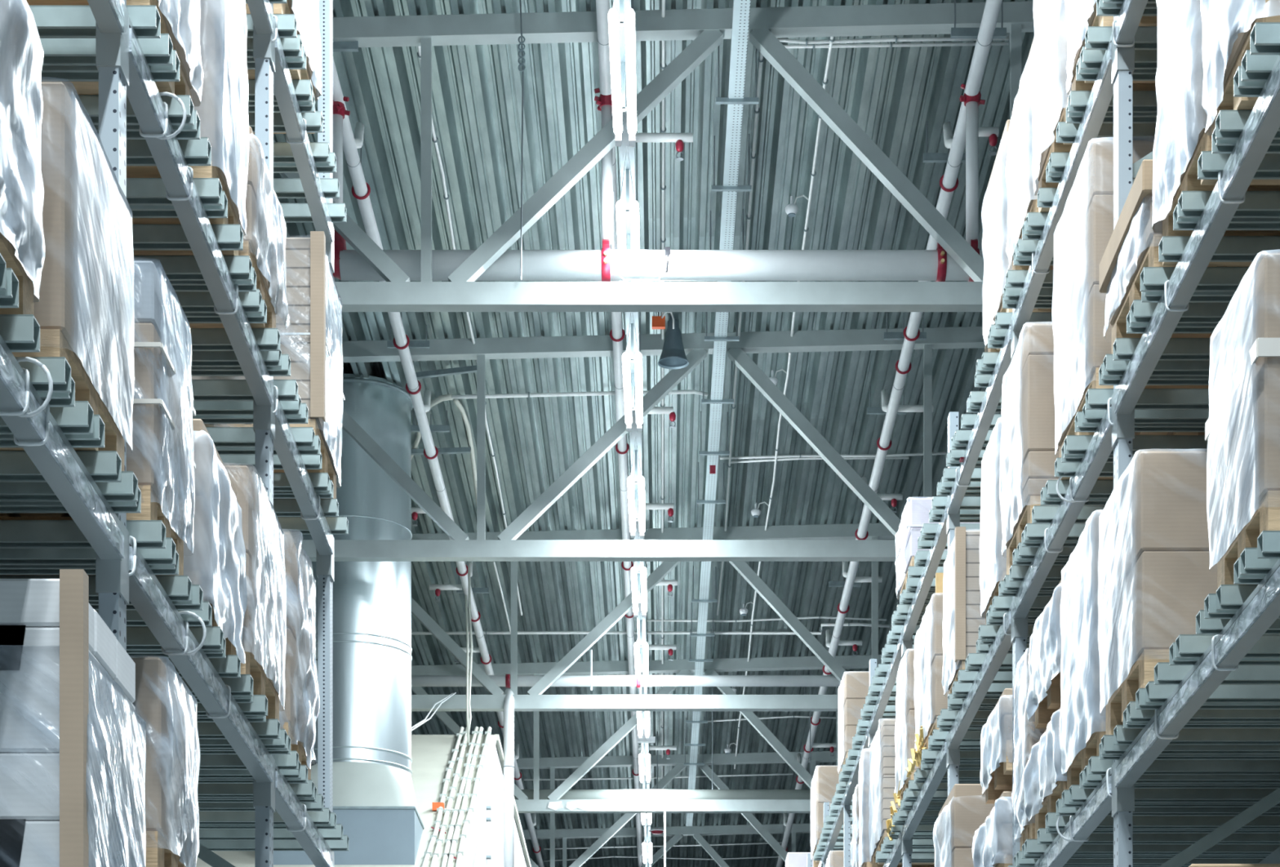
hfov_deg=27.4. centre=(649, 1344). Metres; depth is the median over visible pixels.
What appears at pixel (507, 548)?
roof truss
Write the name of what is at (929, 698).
load
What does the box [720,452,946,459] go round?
conduit
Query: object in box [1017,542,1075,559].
support bar
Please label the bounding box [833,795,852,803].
support bar
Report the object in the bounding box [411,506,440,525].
branch
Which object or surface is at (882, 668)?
support bar
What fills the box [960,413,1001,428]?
support bar
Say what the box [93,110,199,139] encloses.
support bar
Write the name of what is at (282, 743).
support bar
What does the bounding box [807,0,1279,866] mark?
rack
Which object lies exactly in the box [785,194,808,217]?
security camera
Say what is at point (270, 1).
support bar
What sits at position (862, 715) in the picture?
support bar
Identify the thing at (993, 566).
load
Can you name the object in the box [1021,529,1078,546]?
support bar
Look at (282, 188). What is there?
support bar
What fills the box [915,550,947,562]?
support bar
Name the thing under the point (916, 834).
support bar
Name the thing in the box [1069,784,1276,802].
support bar
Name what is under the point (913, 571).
support bar
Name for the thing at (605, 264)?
pipe
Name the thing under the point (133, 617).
support bar
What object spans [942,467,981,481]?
support bar
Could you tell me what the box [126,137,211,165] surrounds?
support bar
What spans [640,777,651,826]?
lamp
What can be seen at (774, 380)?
smoke detector
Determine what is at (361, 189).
sprinkler
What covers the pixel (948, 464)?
support bar
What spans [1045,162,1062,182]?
support bar
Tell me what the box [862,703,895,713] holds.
support bar
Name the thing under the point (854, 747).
support bar
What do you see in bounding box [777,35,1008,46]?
conduit
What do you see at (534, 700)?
roof truss
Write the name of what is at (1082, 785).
support bar
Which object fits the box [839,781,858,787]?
support bar
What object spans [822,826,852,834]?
support bar
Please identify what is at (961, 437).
support bar
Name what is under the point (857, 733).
support bar
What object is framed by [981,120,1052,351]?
load
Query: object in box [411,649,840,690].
pipe
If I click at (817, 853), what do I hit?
support bar
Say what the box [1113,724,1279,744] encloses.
support bar
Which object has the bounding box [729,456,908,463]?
conduit
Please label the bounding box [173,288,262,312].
support bar
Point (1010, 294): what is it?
support bar
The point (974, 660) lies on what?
support bar
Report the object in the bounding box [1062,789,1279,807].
support bar
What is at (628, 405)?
lamp
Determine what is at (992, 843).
load
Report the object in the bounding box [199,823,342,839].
support bar
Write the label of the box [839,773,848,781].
support bar
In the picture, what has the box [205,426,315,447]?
support bar
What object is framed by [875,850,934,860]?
support bar
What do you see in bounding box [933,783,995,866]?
load
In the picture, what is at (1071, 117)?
support bar
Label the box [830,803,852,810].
support bar
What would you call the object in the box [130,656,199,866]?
load
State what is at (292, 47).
support bar
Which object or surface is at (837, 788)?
support bar
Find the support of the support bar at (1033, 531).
on the rack at (1115, 430)
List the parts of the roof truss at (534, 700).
post, post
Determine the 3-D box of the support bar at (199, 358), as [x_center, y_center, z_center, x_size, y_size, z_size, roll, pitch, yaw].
[-1.911,-3.523,9.352,1.190,0.056,0.064,0,0,0]
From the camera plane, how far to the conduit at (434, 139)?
22.85 m
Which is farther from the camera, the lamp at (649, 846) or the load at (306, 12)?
the lamp at (649, 846)
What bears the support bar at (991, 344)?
on the rack at (1115, 430)
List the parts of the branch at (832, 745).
pipe arm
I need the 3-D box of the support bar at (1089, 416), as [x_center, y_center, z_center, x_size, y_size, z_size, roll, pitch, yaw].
[2.238,-3.523,9.932,1.190,0.056,0.064,0,0,0]
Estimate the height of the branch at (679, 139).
0.200 m
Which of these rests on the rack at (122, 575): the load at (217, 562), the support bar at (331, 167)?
the support bar at (331, 167)
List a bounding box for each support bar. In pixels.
[0,253,5,290]
[0,267,18,307]
[0,314,39,351]
[0,400,93,434]
[0,414,104,447]
[0,450,121,482]
[0,471,137,502]
[0,486,141,512]
[0,520,165,548]
[0,537,175,564]
[0,549,178,574]
[0,575,191,601]
[14,356,71,392]
[29,5,160,38]
[37,376,75,407]
[40,33,173,66]
[40,49,179,81]
[69,95,193,125]
[88,584,203,609]
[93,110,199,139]
[95,600,212,626]
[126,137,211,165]
[126,177,222,205]
[126,626,223,650]
[126,637,225,657]
[129,191,227,217]
[132,224,243,250]
[133,255,252,280]
[168,654,240,677]
[169,266,256,291]
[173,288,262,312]
[181,674,253,696]
[184,299,266,323]
[190,328,279,351]
[191,348,281,366]
[191,354,290,376]
[191,379,297,400]
[192,394,301,415]
[192,403,307,423]
[194,696,253,702]
[196,694,267,715]
[196,715,266,722]
[197,718,279,738]
[197,779,314,797]
[197,784,316,802]
[198,760,300,777]
[198,764,307,782]
[198,793,324,811]
[199,728,287,748]
[199,750,298,769]
[199,807,330,824]
[199,812,336,828]
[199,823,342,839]
[199,835,348,850]
[200,734,290,754]
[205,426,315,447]
[215,435,319,454]
[219,451,321,469]
[245,0,286,3]
[246,13,297,38]
[246,34,302,57]
[246,46,306,69]
[248,80,312,102]
[248,91,315,112]
[248,111,323,133]
[273,142,330,163]
[273,152,336,173]
[273,178,339,198]
[273,472,329,491]
[273,480,333,498]
[273,498,338,516]
[277,516,348,534]
[280,203,346,222]
[813,852,821,858]
[815,848,822,856]
[816,844,839,851]
[817,843,843,849]
[818,839,851,846]
[820,832,852,839]
[820,840,851,841]
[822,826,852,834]
[822,834,852,835]
[823,822,852,829]
[825,814,852,822]
[829,806,852,813]
[829,813,852,816]
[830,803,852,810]
[831,797,852,804]
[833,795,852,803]
[835,783,845,791]
[835,791,853,799]
[835,791,854,793]
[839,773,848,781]
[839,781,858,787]
[840,771,850,779]
[841,764,853,772]
[842,772,851,774]
[845,757,855,766]
[847,752,856,759]
[848,748,858,757]
[852,736,861,745]
[852,745,860,750]
[854,733,864,742]
[856,723,866,732]
[856,732,865,735]
[857,719,869,728]
[860,708,895,717]
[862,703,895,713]
[862,717,895,720]
[865,695,895,705]
[867,693,896,702]
[868,686,896,696]
[869,683,896,693]
[871,675,896,684]
[875,666,885,676]
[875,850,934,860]
[875,860,934,862]
[877,663,888,673]
[880,843,934,853]
[881,647,892,657]
[881,657,891,664]
[883,840,934,848]
[884,644,914,654]
[884,836,933,846]
[886,634,914,644]
[888,630,915,640]
[888,832,933,839]
[889,830,933,836]
[890,825,933,832]
[891,613,921,625]
[891,625,919,635]
[892,814,934,825]
[893,610,923,621]
[893,812,937,822]
[897,604,927,615]
[897,807,940,817]
[899,593,929,604]
[900,800,942,809]
[902,589,935,600]
[902,791,946,801]
[902,801,944,807]
[905,787,947,798]
[906,577,935,588]
[906,582,935,592]
[907,565,943,577]
[908,779,980,791]
[913,771,980,782]
[914,554,944,566]
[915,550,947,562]
[915,768,980,779]
[917,536,947,549]
[920,528,934,540]
[920,760,981,769]
[921,748,981,760]
[921,760,981,764]
[922,523,980,536]
[928,509,980,522]
[928,735,980,746]
[928,746,980,751]
[931,506,980,517]
[932,496,981,509]
[932,728,981,741]
[937,481,981,495]
[937,715,986,727]
[938,727,982,731]
[940,708,992,721]
[941,476,981,490]
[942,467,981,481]
[946,452,981,466]
[947,693,999,706]
[948,706,994,710]
[950,448,985,461]
[951,435,987,449]
[951,687,1000,698]
[952,680,1012,694]
[954,430,992,444]
[957,669,1012,683]
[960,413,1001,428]
[964,657,1012,671]
[966,397,1001,413]
[967,653,1012,666]
[968,391,1001,406]
[974,372,991,387]
[976,359,993,374]
[976,639,1029,653]
[978,624,1034,639]
[979,639,1030,644]
[982,351,999,368]
[986,609,1035,625]
[987,333,1003,348]
[988,604,1042,620]
[989,324,1007,341]
[991,595,1051,611]
[995,312,1052,328]
[998,580,1053,596]
[1002,293,1052,308]
[1004,284,1053,301]
[1004,574,1059,591]
[1005,270,1053,288]
[1009,564,1065,581]
[1012,548,1068,564]
[1013,247,1053,265]
[1013,854,1188,866]
[1016,238,1053,257]
[1016,850,1264,866]
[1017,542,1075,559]
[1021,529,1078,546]
[1022,221,1041,239]
[1022,842,1268,857]
[1024,523,1085,540]
[1024,839,1279,854]
[1026,212,1048,231]
[1031,505,1105,523]
[1037,187,1057,207]
[1037,827,1279,844]
[1040,487,1108,505]
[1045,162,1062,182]
[1045,480,1113,498]
[1045,812,1279,828]
[1045,828,1279,832]
[1048,152,1069,173]
[1054,457,1113,476]
[1056,121,1155,142]
[1056,798,1279,815]
[1061,443,1133,462]
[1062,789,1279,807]
[1064,435,1208,454]
[1066,105,1157,123]
[1067,90,1157,112]
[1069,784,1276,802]
[1075,57,1156,80]
[1075,411,1204,431]
[1080,46,1157,69]
[1080,769,1279,788]
[1082,403,1208,423]
[1084,26,1157,49]
[1084,764,1279,782]
[1085,388,1208,409]
[1088,755,1279,774]
[1096,0,1157,16]
[1098,363,1208,385]
[1099,742,1279,759]
[1101,734,1279,754]
[1102,0,1156,3]
[1102,354,1209,376]
[1113,337,1210,360]
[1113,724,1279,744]
[1123,707,1279,728]
[1126,310,1217,333]
[1126,701,1279,722]
[1130,299,1229,323]
[1135,688,1279,709]
[1140,266,1248,291]
[1141,291,1235,302]
[1145,680,1279,702]
[1154,662,1279,684]
[1158,235,1279,262]
[1168,642,1279,665]
[1173,204,1279,230]
[1175,634,1279,657]
[1177,191,1279,217]
[1195,609,1279,634]
[1197,151,1279,179]
[1204,593,1279,618]
[1212,128,1279,153]
[1215,110,1279,139]
[1216,584,1257,609]
[1233,66,1266,97]
[1233,557,1266,584]
[1240,547,1279,574]
[1241,49,1279,81]
[1249,22,1279,54]
[1257,530,1279,558]
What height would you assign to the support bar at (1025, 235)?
0.056 m
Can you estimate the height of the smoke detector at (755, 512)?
0.176 m
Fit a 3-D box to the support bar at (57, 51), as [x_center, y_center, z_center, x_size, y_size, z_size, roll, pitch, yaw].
[-1.898,-3.523,7.142,1.190,0.056,0.064,0,0,0]
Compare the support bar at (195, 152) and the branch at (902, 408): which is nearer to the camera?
the support bar at (195, 152)
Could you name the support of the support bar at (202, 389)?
on the rack at (122, 575)
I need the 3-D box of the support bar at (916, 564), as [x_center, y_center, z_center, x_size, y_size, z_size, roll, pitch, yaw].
[2.242,-4.868,16.302,1.190,0.056,0.064,0,0,0]
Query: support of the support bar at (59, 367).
on the rack at (122, 575)
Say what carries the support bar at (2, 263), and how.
on the rack at (122, 575)
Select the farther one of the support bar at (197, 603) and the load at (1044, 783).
the load at (1044, 783)
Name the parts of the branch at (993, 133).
pipe arm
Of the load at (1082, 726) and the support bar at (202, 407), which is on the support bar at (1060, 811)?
the load at (1082, 726)
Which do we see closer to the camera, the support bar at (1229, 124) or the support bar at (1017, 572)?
the support bar at (1229, 124)
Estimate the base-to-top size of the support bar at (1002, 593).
0.056 m
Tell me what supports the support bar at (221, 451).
on the rack at (122, 575)
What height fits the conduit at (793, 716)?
0.079 m
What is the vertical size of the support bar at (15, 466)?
0.056 m
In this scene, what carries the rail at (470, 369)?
hanging from the ceiling
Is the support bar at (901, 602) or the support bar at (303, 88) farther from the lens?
the support bar at (901, 602)
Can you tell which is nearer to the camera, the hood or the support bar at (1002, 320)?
the support bar at (1002, 320)
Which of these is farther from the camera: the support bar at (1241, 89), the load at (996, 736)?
the load at (996, 736)
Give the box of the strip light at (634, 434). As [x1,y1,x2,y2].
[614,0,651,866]
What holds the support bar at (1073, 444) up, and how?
on the rack at (1115, 430)
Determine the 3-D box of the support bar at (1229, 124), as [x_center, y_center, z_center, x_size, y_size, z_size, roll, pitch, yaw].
[2.237,-3.523,7.582,1.190,0.056,0.064,0,0,0]
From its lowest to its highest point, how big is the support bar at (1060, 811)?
0.056 m
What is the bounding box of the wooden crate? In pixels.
[1188,863,1279,866]
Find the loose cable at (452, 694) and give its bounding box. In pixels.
[411,692,456,730]
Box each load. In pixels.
[0,0,44,314]
[0,82,134,471]
[0,261,195,575]
[0,568,146,866]
[26,0,204,106]
[126,0,248,255]
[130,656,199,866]
[182,418,247,663]
[189,126,288,328]
[191,231,344,498]
[224,465,286,720]
[245,0,321,133]
[279,528,319,779]
[785,852,813,866]
[809,764,841,866]
[825,849,843,866]
[837,671,869,772]
[850,784,862,866]
[857,747,934,866]
[868,718,934,866]
[894,497,980,595]
[894,648,919,807]
[913,572,947,768]
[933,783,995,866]
[941,526,985,696]
[972,791,1012,866]
[979,417,1007,624]
[979,688,1012,803]
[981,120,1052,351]
[999,321,1060,574]
[1004,37,1053,270]
[1011,648,1046,850]
[1022,707,1066,839]
[1026,579,1062,728]
[1031,0,1073,212]
[1051,136,1208,479]
[1059,509,1106,789]
[1064,0,1157,95]
[1097,448,1217,734]
[1098,159,1249,354]
[1151,0,1279,266]
[1200,0,1279,151]
[1204,248,1279,589]
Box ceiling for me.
[273,0,1034,866]
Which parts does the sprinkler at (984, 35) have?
hanger rod, hanger rod, hanger rod, hanger rod, hanger rod, hanger rod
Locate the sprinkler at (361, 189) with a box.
[333,41,544,866]
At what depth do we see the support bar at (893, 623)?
17.66 m
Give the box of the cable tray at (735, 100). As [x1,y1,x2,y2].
[684,0,759,826]
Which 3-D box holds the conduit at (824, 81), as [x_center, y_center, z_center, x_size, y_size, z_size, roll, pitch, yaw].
[1.379,-9.687,31.753,0.079,0.051,24.762,0,0,0]
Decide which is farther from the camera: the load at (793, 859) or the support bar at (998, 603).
the load at (793, 859)
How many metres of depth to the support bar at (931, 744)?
15.30 m
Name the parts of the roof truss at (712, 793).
hanger rod, hanger rod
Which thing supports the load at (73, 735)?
on the rack at (122, 575)
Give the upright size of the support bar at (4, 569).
0.056 m
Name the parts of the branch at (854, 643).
pipe arm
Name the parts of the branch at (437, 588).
pipe arm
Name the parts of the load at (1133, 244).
carton lid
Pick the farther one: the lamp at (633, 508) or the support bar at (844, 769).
the lamp at (633, 508)
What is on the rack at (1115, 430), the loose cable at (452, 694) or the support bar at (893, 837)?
the support bar at (893, 837)
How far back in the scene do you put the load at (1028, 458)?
11.48 m
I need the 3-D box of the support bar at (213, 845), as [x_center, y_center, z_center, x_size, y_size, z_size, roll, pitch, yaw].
[-1.893,-2.158,11.292,1.190,0.056,0.064,0,0,0]
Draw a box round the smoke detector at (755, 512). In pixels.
[751,501,768,517]
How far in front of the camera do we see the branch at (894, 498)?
28.68 m
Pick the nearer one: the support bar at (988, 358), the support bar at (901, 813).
the support bar at (988, 358)
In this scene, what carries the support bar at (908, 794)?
on the rack at (1115, 430)
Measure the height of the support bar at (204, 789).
0.056 m
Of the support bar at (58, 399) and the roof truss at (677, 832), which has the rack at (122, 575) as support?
the support bar at (58, 399)
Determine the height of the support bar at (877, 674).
0.056 m
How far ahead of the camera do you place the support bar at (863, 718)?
20.31 m
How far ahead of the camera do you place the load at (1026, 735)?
11.73 m
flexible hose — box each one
[411,422,421,458]
[426,394,452,413]
[453,399,476,503]
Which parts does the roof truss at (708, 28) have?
post, post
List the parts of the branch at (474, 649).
pipe arm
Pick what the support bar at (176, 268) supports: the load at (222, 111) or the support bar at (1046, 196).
the load at (222, 111)
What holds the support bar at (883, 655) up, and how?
on the rack at (1115, 430)
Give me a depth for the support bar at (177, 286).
8.70 m
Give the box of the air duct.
[273,373,424,864]
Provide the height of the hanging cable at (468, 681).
2.022 m
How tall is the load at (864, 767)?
0.985 m
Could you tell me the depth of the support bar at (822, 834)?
25.00 m
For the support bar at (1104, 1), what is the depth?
9.47 m
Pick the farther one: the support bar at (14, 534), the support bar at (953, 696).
the support bar at (953, 696)
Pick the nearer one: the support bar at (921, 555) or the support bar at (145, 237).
the support bar at (145, 237)
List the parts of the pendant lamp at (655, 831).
stem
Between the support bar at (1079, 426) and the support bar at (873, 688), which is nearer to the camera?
the support bar at (1079, 426)
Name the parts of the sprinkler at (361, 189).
hanger rod, hanger rod, hanger rod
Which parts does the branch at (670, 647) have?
pipe arm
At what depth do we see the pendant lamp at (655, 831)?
41.60 m
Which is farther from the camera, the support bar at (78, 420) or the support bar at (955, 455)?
the support bar at (955, 455)
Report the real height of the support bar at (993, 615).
0.056 m
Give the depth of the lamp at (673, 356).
24.84 m
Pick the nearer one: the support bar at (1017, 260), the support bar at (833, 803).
the support bar at (1017, 260)
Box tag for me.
[959,457,964,462]
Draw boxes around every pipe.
[333,84,985,281]
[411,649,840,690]
[502,688,514,866]
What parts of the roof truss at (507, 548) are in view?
post, post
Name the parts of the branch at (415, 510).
pipe arm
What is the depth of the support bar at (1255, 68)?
7.20 m
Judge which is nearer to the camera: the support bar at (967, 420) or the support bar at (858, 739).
the support bar at (967, 420)
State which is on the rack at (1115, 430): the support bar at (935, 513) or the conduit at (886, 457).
the support bar at (935, 513)
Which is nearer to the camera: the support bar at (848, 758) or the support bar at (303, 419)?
the support bar at (303, 419)
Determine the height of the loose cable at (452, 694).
1.287 m
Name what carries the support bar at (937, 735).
on the rack at (1115, 430)
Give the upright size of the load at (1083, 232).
1.026 m
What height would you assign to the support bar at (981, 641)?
0.056 m
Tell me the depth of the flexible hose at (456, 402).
27.88 m
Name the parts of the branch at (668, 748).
pipe arm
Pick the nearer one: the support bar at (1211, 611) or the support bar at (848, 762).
the support bar at (1211, 611)
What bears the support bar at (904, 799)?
on the rack at (1115, 430)
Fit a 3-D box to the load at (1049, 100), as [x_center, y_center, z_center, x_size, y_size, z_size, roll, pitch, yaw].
[2.259,-5.380,11.008,1.236,0.965,0.858,0,0,0]
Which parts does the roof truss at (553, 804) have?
post, post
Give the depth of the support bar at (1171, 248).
8.41 m
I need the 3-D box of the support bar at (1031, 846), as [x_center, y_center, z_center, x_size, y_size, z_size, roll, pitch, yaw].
[2.227,-2.158,11.382,1.190,0.056,0.064,0,0,0]
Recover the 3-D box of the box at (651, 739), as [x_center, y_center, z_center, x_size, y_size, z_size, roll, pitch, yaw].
[-0.043,-8.298,35.450,0.240,0.324,0.100,0,0,0]
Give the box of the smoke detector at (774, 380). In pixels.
[768,368,786,385]
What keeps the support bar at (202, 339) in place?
on the rack at (122, 575)
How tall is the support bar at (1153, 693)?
0.056 m
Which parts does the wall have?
edge trim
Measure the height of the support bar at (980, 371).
0.056 m
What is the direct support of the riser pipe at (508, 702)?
attached to the roof truss at (534, 700)
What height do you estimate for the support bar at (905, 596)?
0.056 m
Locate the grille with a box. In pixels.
[787,213,795,217]
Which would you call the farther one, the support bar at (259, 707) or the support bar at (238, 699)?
the support bar at (259, 707)
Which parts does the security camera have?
stem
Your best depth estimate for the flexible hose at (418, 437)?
27.84 m
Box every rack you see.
[0,0,333,866]
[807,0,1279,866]
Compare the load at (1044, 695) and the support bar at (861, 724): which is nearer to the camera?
the load at (1044, 695)
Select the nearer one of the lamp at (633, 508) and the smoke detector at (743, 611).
the lamp at (633, 508)
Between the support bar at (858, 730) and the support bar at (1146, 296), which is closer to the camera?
the support bar at (1146, 296)
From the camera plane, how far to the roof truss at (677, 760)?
43.21 m
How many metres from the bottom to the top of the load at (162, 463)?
0.773 m
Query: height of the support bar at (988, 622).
0.056 m
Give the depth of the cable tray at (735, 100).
24.23 m
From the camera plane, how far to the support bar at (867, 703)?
19.82 m
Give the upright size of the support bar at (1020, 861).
0.056 m
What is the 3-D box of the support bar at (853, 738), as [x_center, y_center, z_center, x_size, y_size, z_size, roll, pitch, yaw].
[2.233,-4.868,21.172,1.190,0.056,0.064,0,0,0]
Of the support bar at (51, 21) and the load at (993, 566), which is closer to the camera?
the support bar at (51, 21)
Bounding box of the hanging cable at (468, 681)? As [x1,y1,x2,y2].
[464,563,472,742]
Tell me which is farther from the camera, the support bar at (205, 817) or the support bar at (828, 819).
the support bar at (828, 819)
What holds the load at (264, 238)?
on the support bar at (190, 301)
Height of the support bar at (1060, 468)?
0.056 m
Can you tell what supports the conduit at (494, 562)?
attached to the ceiling
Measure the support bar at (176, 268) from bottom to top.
0.056 m
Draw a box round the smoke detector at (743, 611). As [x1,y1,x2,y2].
[739,601,753,615]
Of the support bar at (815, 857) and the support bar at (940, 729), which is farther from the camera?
the support bar at (815, 857)
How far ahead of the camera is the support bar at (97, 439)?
6.22 m
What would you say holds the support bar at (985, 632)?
on the rack at (1115, 430)
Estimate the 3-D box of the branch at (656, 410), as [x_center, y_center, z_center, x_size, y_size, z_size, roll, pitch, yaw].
[0.036,-9.203,26.050,0.453,0.200,0.067,0,0,0]
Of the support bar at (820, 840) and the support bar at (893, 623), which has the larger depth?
the support bar at (820, 840)
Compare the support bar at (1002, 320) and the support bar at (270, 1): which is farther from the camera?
the support bar at (1002, 320)
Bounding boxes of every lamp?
[608,0,636,146]
[615,146,639,281]
[622,314,643,431]
[626,438,644,537]
[631,533,647,617]
[634,613,648,675]
[636,686,649,738]
[638,742,650,783]
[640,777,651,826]
[642,824,652,864]
[648,731,663,834]
[657,315,688,368]
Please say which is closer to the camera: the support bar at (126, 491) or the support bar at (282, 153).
the support bar at (126, 491)
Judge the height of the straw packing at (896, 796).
0.291 m
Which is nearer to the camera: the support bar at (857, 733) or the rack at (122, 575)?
the rack at (122, 575)
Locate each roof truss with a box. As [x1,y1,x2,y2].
[253,1,1034,311]
[301,326,987,561]
[411,523,895,711]
[411,654,881,813]
[514,669,810,799]
[515,751,835,866]
[522,822,810,866]
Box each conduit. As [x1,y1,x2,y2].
[411,622,889,634]
[417,46,522,615]
[451,390,708,399]
[493,561,511,632]
[523,773,792,780]
[543,841,782,849]
[543,855,778,862]
[645,615,886,622]
[660,0,666,777]
[663,811,666,866]
[707,715,835,721]
[716,53,764,615]
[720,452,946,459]
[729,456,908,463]
[733,36,835,768]
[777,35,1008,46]
[782,41,1008,49]
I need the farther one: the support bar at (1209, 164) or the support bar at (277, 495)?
the support bar at (277, 495)
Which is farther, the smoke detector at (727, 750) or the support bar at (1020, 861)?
the smoke detector at (727, 750)
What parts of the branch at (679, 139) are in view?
pipe arm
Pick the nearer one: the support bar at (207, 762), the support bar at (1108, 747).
the support bar at (1108, 747)
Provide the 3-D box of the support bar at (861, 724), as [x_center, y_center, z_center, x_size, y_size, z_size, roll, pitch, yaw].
[2.232,-4.868,20.582,1.190,0.056,0.064,0,0,0]
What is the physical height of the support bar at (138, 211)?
0.056 m
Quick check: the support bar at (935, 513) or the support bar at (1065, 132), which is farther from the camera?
the support bar at (935, 513)
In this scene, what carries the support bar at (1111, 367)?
on the rack at (1115, 430)
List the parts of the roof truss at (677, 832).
post, post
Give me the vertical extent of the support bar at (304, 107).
0.056 m
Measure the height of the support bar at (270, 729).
0.056 m
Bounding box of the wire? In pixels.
[517,0,525,279]
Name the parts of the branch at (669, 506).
pipe arm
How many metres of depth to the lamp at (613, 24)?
16.76 m
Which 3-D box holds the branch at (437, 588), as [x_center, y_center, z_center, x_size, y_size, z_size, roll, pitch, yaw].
[-2.496,-9.203,32.128,0.400,0.200,0.067,0,0,0]
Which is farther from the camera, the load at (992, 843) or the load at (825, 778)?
the load at (825, 778)
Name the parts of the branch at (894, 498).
pipe arm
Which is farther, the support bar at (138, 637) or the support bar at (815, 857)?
the support bar at (815, 857)
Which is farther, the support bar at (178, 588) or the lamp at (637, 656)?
the lamp at (637, 656)
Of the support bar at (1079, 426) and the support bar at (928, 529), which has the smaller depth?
the support bar at (1079, 426)
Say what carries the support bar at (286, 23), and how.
on the rack at (122, 575)
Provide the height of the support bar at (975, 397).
0.056 m
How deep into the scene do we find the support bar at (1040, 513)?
11.11 m
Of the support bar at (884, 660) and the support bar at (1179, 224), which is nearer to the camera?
the support bar at (1179, 224)
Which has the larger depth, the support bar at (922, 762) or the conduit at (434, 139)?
the conduit at (434, 139)
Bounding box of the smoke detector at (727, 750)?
[724,742,736,753]
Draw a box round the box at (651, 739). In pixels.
[637,717,655,742]
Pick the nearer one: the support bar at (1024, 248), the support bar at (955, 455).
the support bar at (1024, 248)
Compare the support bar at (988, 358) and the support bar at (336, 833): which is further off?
the support bar at (988, 358)
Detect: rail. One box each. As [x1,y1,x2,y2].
[411,446,471,454]
[415,364,476,378]
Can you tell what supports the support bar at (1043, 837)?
on the rack at (1115, 430)
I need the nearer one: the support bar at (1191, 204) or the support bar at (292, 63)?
the support bar at (1191, 204)
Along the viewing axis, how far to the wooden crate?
8.17 m
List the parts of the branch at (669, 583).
pipe arm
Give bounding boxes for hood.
[311,761,419,814]
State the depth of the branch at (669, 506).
29.01 m
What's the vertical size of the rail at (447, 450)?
0.150 m
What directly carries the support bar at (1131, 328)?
on the rack at (1115, 430)
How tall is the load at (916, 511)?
0.533 m
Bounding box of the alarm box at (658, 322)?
[652,311,674,328]
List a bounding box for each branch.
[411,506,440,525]
[429,584,462,601]
[453,647,479,662]
[635,133,693,160]
[638,745,676,759]
[644,502,674,522]
[647,406,675,428]
[648,644,676,660]
[656,579,677,596]
[812,742,835,756]
[838,640,862,656]
[854,576,882,582]
[876,493,902,512]
[897,404,933,412]
[978,127,999,155]
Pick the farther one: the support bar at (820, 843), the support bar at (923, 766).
the support bar at (820, 843)
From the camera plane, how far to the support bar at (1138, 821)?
10.78 m
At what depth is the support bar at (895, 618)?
17.51 m
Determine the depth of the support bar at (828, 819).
24.28 m
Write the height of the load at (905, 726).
0.937 m
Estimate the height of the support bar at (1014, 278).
0.056 m
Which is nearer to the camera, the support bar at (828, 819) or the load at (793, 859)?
the support bar at (828, 819)
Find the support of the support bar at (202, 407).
on the rack at (122, 575)
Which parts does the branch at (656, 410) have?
pipe arm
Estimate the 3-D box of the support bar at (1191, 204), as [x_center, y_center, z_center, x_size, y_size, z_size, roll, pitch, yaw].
[2.235,-3.523,8.112,1.190,0.056,0.064,0,0,0]
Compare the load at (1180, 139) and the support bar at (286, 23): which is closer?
the load at (1180, 139)
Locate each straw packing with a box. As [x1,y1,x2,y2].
[885,780,902,840]
[905,725,926,777]
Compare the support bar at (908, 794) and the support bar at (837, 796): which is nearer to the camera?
the support bar at (908, 794)
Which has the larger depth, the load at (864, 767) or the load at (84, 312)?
the load at (864, 767)
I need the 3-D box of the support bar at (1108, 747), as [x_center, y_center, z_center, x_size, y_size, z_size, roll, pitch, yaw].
[2.225,-2.158,9.442,1.190,0.056,0.064,0,0,0]
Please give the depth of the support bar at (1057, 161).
10.78 m
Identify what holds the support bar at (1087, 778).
on the rack at (1115, 430)
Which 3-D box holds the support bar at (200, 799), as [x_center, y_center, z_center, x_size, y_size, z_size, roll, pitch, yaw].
[-1.903,-2.158,10.282,1.190,0.056,0.064,0,0,0]
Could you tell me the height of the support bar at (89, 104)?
0.056 m
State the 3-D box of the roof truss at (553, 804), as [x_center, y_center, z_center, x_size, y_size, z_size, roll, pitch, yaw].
[0.100,-8.720,37.260,15.400,2.319,0.180,0,0,0]
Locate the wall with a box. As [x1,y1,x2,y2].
[195,726,531,866]
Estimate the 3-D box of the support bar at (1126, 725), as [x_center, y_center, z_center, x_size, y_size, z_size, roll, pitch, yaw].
[2.232,-2.158,9.042,1.190,0.056,0.064,0,0,0]
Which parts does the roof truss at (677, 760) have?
post, post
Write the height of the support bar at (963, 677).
0.056 m
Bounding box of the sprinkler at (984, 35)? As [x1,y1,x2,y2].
[776,0,1006,866]
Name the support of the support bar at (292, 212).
on the rack at (122, 575)
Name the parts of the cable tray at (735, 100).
hanger rod, hanger rod, hanger rod, hanger rod, hanger rod, hanger rod, hanger rod, hanger rod, hanger rod, hanger rod, hanger rod, hanger rod, hanger rod, hanger rod, hanger rod, hanger rod, hanger rod, hanger rod, hanger rod, hanger rod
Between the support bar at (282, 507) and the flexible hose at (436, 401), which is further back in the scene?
the flexible hose at (436, 401)
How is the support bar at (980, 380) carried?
on the rack at (1115, 430)
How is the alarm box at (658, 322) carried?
attached to the ceiling
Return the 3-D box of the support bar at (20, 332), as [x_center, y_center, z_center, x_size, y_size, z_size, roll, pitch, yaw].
[-1.904,-2.158,5.602,1.190,0.056,0.064,0,0,0]
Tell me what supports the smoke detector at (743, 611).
attached to the ceiling
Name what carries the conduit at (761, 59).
attached to the ceiling

